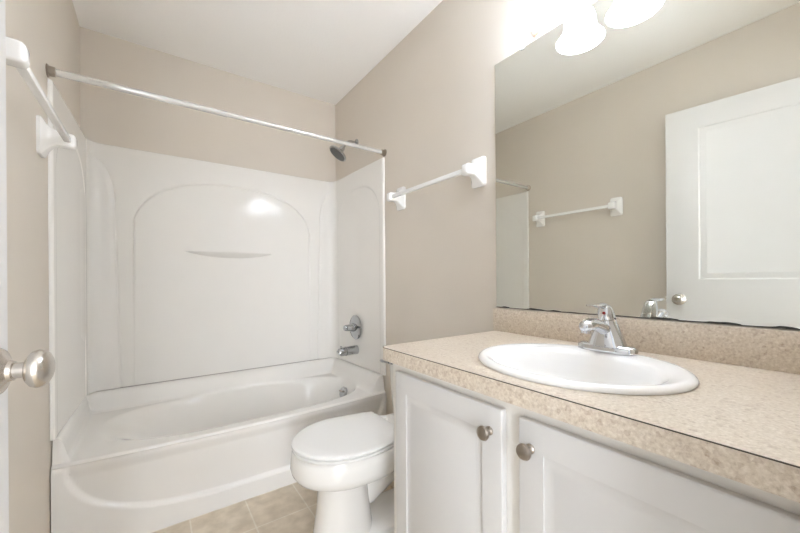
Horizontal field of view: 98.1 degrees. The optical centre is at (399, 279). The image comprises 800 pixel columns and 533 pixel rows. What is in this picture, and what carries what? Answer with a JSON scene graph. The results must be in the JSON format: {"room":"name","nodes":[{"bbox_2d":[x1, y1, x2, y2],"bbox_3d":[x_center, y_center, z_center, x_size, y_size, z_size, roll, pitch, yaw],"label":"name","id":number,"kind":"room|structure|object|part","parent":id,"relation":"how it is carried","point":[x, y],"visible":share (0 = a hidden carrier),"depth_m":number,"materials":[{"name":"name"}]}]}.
{"room":"bathroom","nodes":[
{"label":"bathroom","id":0,"kind":"room"},
{"bbox_2d":[5,0,79,532],"bbox_3d":[-1.063,-0.158,0.826,0.120,2.488,2.815,0,0,-35],"label":"wall","id":1,"kind":"structure","parent":0,"point":[49,30],"depth_m":1.13,"materials":[{"name":"paint"}]},
{"bbox_2d":[0,0,54,532],"bbox_3d":[-0.425,0.036,0.208,0.115,2.068,0.781,0,0,-27],"label":"door","id":2,"kind":"structure","parent":1,"relation":"in","point":[37,370],"depth_m":0.53,"materials":[{"name":"white paint"}]},
{"bbox_3d":[-0.569,0.131,0.492,0.032,0.068,0.068,0,0,-27],"label":"knob","id":3,"kind":"part","parent":2,"relation":"part of","materials":[{"name":"silver metal"}]},
{"bbox_2d":[6,37,76,157],"bbox_3d":[-1.058,-0.506,1.006,0.098,0.132,0.680,0,0,-35],"label":"towel bar","id":4,"kind":"object","parent":1,"relation":"attached to","point":[48,138],"visible":0.97,"depth_m":1.03,"materials":[{"name":"white ceramic"}]},
{"bbox_3d":[-0.885,-0.507,0.761,0.098,0.132,0.080,0,0,-35],"label":"post","id":5,"kind":"part","parent":4,"relation":"part of","materials":[{"name":"white ceramic"}]},
{"bbox_3d":[-1.231,-0.505,1.251,0.098,0.132,0.080,0,0,-35],"label":"post","id":6,"kind":"part","parent":4,"relation":"part of","materials":[{"name":"white ceramic"}]},
{"bbox_2d":[45,63,386,156],"bbox_3d":[-0.719,-0.800,1.758,1.523,0.048,0.048,0,0,-35],"label":"shower curtain rod","id":7,"kind":"object","parent":1,"relation":"attached to","point":[51,71],"visible":1,"depth_m":1.57,"materials":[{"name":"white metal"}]},
{"bbox_2d":[80,27,335,181],"bbox_3d":[-1.170,-0.157,2.401,1.524,2.488,0.120,0,0,-35],"label":"wall","id":8,"kind":"structure","parent":0,"point":[107,116],"depth_m":2.23,"materials":[{"name":"paint"}]},
{"bbox_2d":[72,0,442,104],"bbox_3d":[0.097,-1.450,0.317,3.200,0.080,4.995,0,0,-35],"label":"ceiling","id":9,"kind":"structure","parent":0,"point":[320,50],"depth_m":1.96,"materials":[{"name":"white paint"}]},
{"bbox_2d":[151,481,393,532],"bbox_3d":[0.114,1.108,0.317,3.200,0.060,4.995,0,0,-35],"label":"floor","id":10,"kind":"structure","parent":0,"point":[291,508],"depth_m":1.59,"materials":[{"name":"beige tile"}]},
{"bbox_2d":[51,357,385,532],"bbox_3d":[-0.903,0.850,2.034,1.516,0.471,0.749,0,0,-35],"label":"bathtub","id":11,"kind":"object","parent":10,"relation":"on","point":[148,458],"visible":0.83,"depth_m":1.72,"materials":[{"name":"white plastic"}]},
{"bbox_2d":[47,78,385,440],"bbox_3d":[-0.924,-0.078,2.054,1.522,1.384,0.726,0,0,-35],"label":"shower surround","id":12,"kind":"object","parent":11,"relation":"on","point":[163,267],"visible":0.96,"depth_m":2.20,"materials":[{"name":"white plastic"}]},
{"bbox_3d":[-1.507,-0.076,1.589,0.033,1.380,0.640,0,0,-35],"label":"panel","id":13,"kind":"part","parent":12,"relation":"part of","materials":[{"name":"white plastic"}]},
{"bbox_3d":[-1.107,-0.079,2.313,1.456,1.380,0.090,0,0,-35],"label":"panel","id":14,"kind":"part","parent":12,"relation":"part of","materials":[{"name":"white plastic"}]},
{"bbox_2d":[336,345,358,355],"bbox_3d":[-0.369,0.491,2.414,0.156,0.071,0.064,0,0,-35],"label":"tub spout","id":15,"kind":"object","parent":12,"relation":"attached to","point":[349,350],"visible":1,"depth_m":2.39,"materials":[{"name":"silver metal"}]},
{"bbox_2d":[343,315,361,338],"bbox_3d":[-0.348,0.336,2.435,0.095,0.172,0.186,0,0,-35],"label":"tub valve","id":16,"kind":"object","parent":12,"relation":"attached to","point":[355,327],"visible":1,"depth_m":2.42,"materials":[{"name":"silver metal"}]},
{"bbox_3d":[-0.360,0.336,2.436,0.076,0.060,0.060,0,0,-35],"label":"valve handle","id":17,"kind":"part","parent":16,"relation":"part of","materials":[{"name":"silver metal"}]},
{"bbox_3d":[-0.291,-0.084,2.449,0.033,1.380,0.640,0,0,-35],"label":"panel","id":18,"kind":"part","parent":12,"relation":"part of","materials":[{"name":"white plastic"}]},
{"bbox_3d":[-0.385,0.764,2.357,0.044,0.073,0.072,0,0,-35],"label":"overflow plate","id":19,"kind":"part","parent":11,"relation":"part of","materials":[{"name":"silver metal"}]},
{"bbox_2d":[290,359,393,532],"bbox_3d":[-0.131,0.715,1.598,0.763,0.730,0.530,0,0,-35],"label":"toilet","id":20,"kind":"object","parent":10,"relation":"on","point":[348,460],"visible":0.66,"depth_m":1.37,"materials":[{"name":"white ceramic"}]},
{"bbox_3d":[-0.232,0.654,1.468,0.441,0.016,0.382,0,0,-35],"label":"lid","id":21,"kind":"part","parent":20,"relation":"part of","materials":[{"name":"white plastic"}]},
{"bbox_3d":[-0.232,0.672,1.468,0.437,0.013,0.378,0,0,-35],"label":"seat","id":22,"kind":"part","parent":20,"relation":"part of","materials":[{"name":"white plastic"}]},
{"bbox_3d":[-0.070,0.422,1.801,0.089,0.028,0.028,0,0,43],"label":"flush lever","id":23,"kind":"part","parent":20,"relation":"part of","materials":[{"name":"silver metal"}]},
{"bbox_3d":[0.124,0.534,1.721,0.194,0.291,0.408,0,0,-35],"label":"tank","id":24,"kind":"part","parent":20,"relation":"part of","materials":[{"name":"white ceramic"}]},
{"bbox_2d":[393,364,799,532],"bbox_3d":[0.458,0.667,0.902,0.602,0.818,0.941,0,0,-35],"label":"vanity cabinet","id":25,"kind":"object","parent":10,"relation":"on","point":[466,460],"visible":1,"depth_m":0.69,"materials":[{"name":"white wood"}]},
{"bbox_3d":[0.113,0.630,0.936,0.018,0.686,0.414,0,0,-35],"label":"door","id":26,"kind":"part","parent":25,"relation":"part of","materials":[{"name":"white wood"}]},
{"bbox_3d":[0.192,0.343,0.781,0.033,0.033,0.033,0,0,-35],"label":"knob","id":27,"kind":"part","parent":25,"relation":"part of","materials":[{"name":"grey metal"}]},
{"bbox_3d":[0.253,0.342,0.695,0.033,0.033,0.033,0,0,-35],"label":"knob","id":28,"kind":"part","parent":25,"relation":"part of","materials":[{"name":"grey metal"}]},
{"bbox_2d":[383,308,799,502],"bbox_3d":[0.452,0.187,0.916,0.593,0.136,0.972,0,0,-35],"label":"countertop","id":29,"kind":"structure","parent":25,"relation":"on","point":[741,423],"depth_m":0.68,"materials":[{"name":"laminate"}]},
{"bbox_2d":[478,343,699,394],"bbox_3d":[0.434,0.270,0.874,0.426,0.140,0.490,0,0,-35],"label":"sink","id":30,"kind":"object","parent":29,"relation":"in","point":[573,367],"visible":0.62,"depth_m":0.89,"materials":[{"name":"white ceramic"}]},
{"bbox_2d":[578,303,637,355],"bbox_3d":[0.545,0.131,0.969,0.165,0.136,0.142,0,0,-7],"label":"faucet","id":31,"kind":"object","parent":29,"relation":"on","point":[606,336],"visible":1,"depth_m":0.94,"materials":[{"name":"silver metal"}]},
{"bbox_3d":[0.530,0.131,0.939,0.142,0.060,0.038,0,0,-35],"label":"spout","id":32,"kind":"part","parent":31,"relation":"part of","materials":[{"name":"silver metal"}]},
{"bbox_3d":[0.552,0.087,0.955,0.120,0.048,0.043,0,0,-35],"label":"lever handle","id":33,"kind":"part","parent":31,"relation":"part of","materials":[{"name":"silver metal"}]},
{"bbox_3d":[0.580,0.189,0.974,0.053,0.020,0.152,0,0,-35],"label":"plate","id":34,"kind":"part","parent":31,"relation":"part of","materials":[{"name":"silver metal"}]},
{"bbox_3d":[0.382,0.628,0.556,0.018,0.686,0.432,0,0,-35],"label":"door","id":35,"kind":"part","parent":25,"relation":"part of","materials":[{"name":"white wood"}]},
{"bbox_2d":[335,0,799,414],"bbox_3d":[0.280,-0.167,1.775,0.120,2.488,2.815,0,0,-35],"label":"wall","id":36,"kind":"structure","parent":0,"point":[429,102],"depth_m":1.78,"materials":[{"name":"paint"}]},
{"bbox_2d":[329,139,358,161],"bbox_3d":[-0.390,-0.921,2.428,0.212,0.186,0.137,0,0,-35],"label":"shower head","id":37,"kind":"object","parent":36,"relation":"attached to","point":[337,152],"visible":0.78,"depth_m":2.39,"materials":[{"name":"silver metal"}]},
{"bbox_2d":[387,156,485,210],"bbox_3d":[0.143,-0.480,1.775,0.098,0.132,0.680,0,0,-35],"label":"towel bar","id":38,"kind":"object","parent":36,"relation":"attached to","point":[476,170],"visible":1,"depth_m":1.57,"materials":[{"name":"white ceramic"}]},
{"bbox_3d":[-0.030,-0.479,2.020,0.098,0.132,0.080,0,0,-35],"label":"post","id":39,"kind":"part","parent":38,"relation":"part of","materials":[{"name":"white ceramic"}]},
{"bbox_3d":[0.317,-0.481,1.530,0.098,0.132,0.080,0,0,-35],"label":"post","id":40,"kind":"part","parent":38,"relation":"part of","materials":[{"name":"white ceramic"}]},
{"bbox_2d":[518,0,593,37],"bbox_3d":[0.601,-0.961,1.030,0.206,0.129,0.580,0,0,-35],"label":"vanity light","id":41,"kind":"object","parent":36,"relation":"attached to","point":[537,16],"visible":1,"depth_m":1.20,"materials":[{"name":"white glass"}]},
{"bbox_3d":[0.480,-0.953,1.164,0.062,0.096,0.062,0,0,-35],"label":"bulb","id":42,"kind":"part","parent":41,"relation":"part of","materials":[{"name":"white glass"}]},
{"bbox_3d":[0.480,-0.952,1.164,0.164,0.113,0.164,0,0,-35],"label":"lamp shade","id":43,"kind":"part","parent":41,"relation":"part of","materials":[{"name":"white glass"}]},
{"bbox_2d":[493,308,799,374],"bbox_3d":[0.684,0.165,1.081,0.023,0.095,0.972,0,0,-35],"label":"backsplash","id":44,"kind":"structure","parent":36,"relation":"attached to","point":[778,350],"depth_m":0.94,"materials":[{"name":"laminate"}]},
{"bbox_2d":[495,0,799,329],"bbox_3d":[0.680,-0.407,1.094,0.010,1.043,0.939,0,0,-35],"label":"wall mirror","id":45,"kind":"object","parent":36,"relation":"attached to","point":[648,151],"visible":0.95,"depth_m":1.01,"materials":[{"name":"silver mirror"}]}
]}

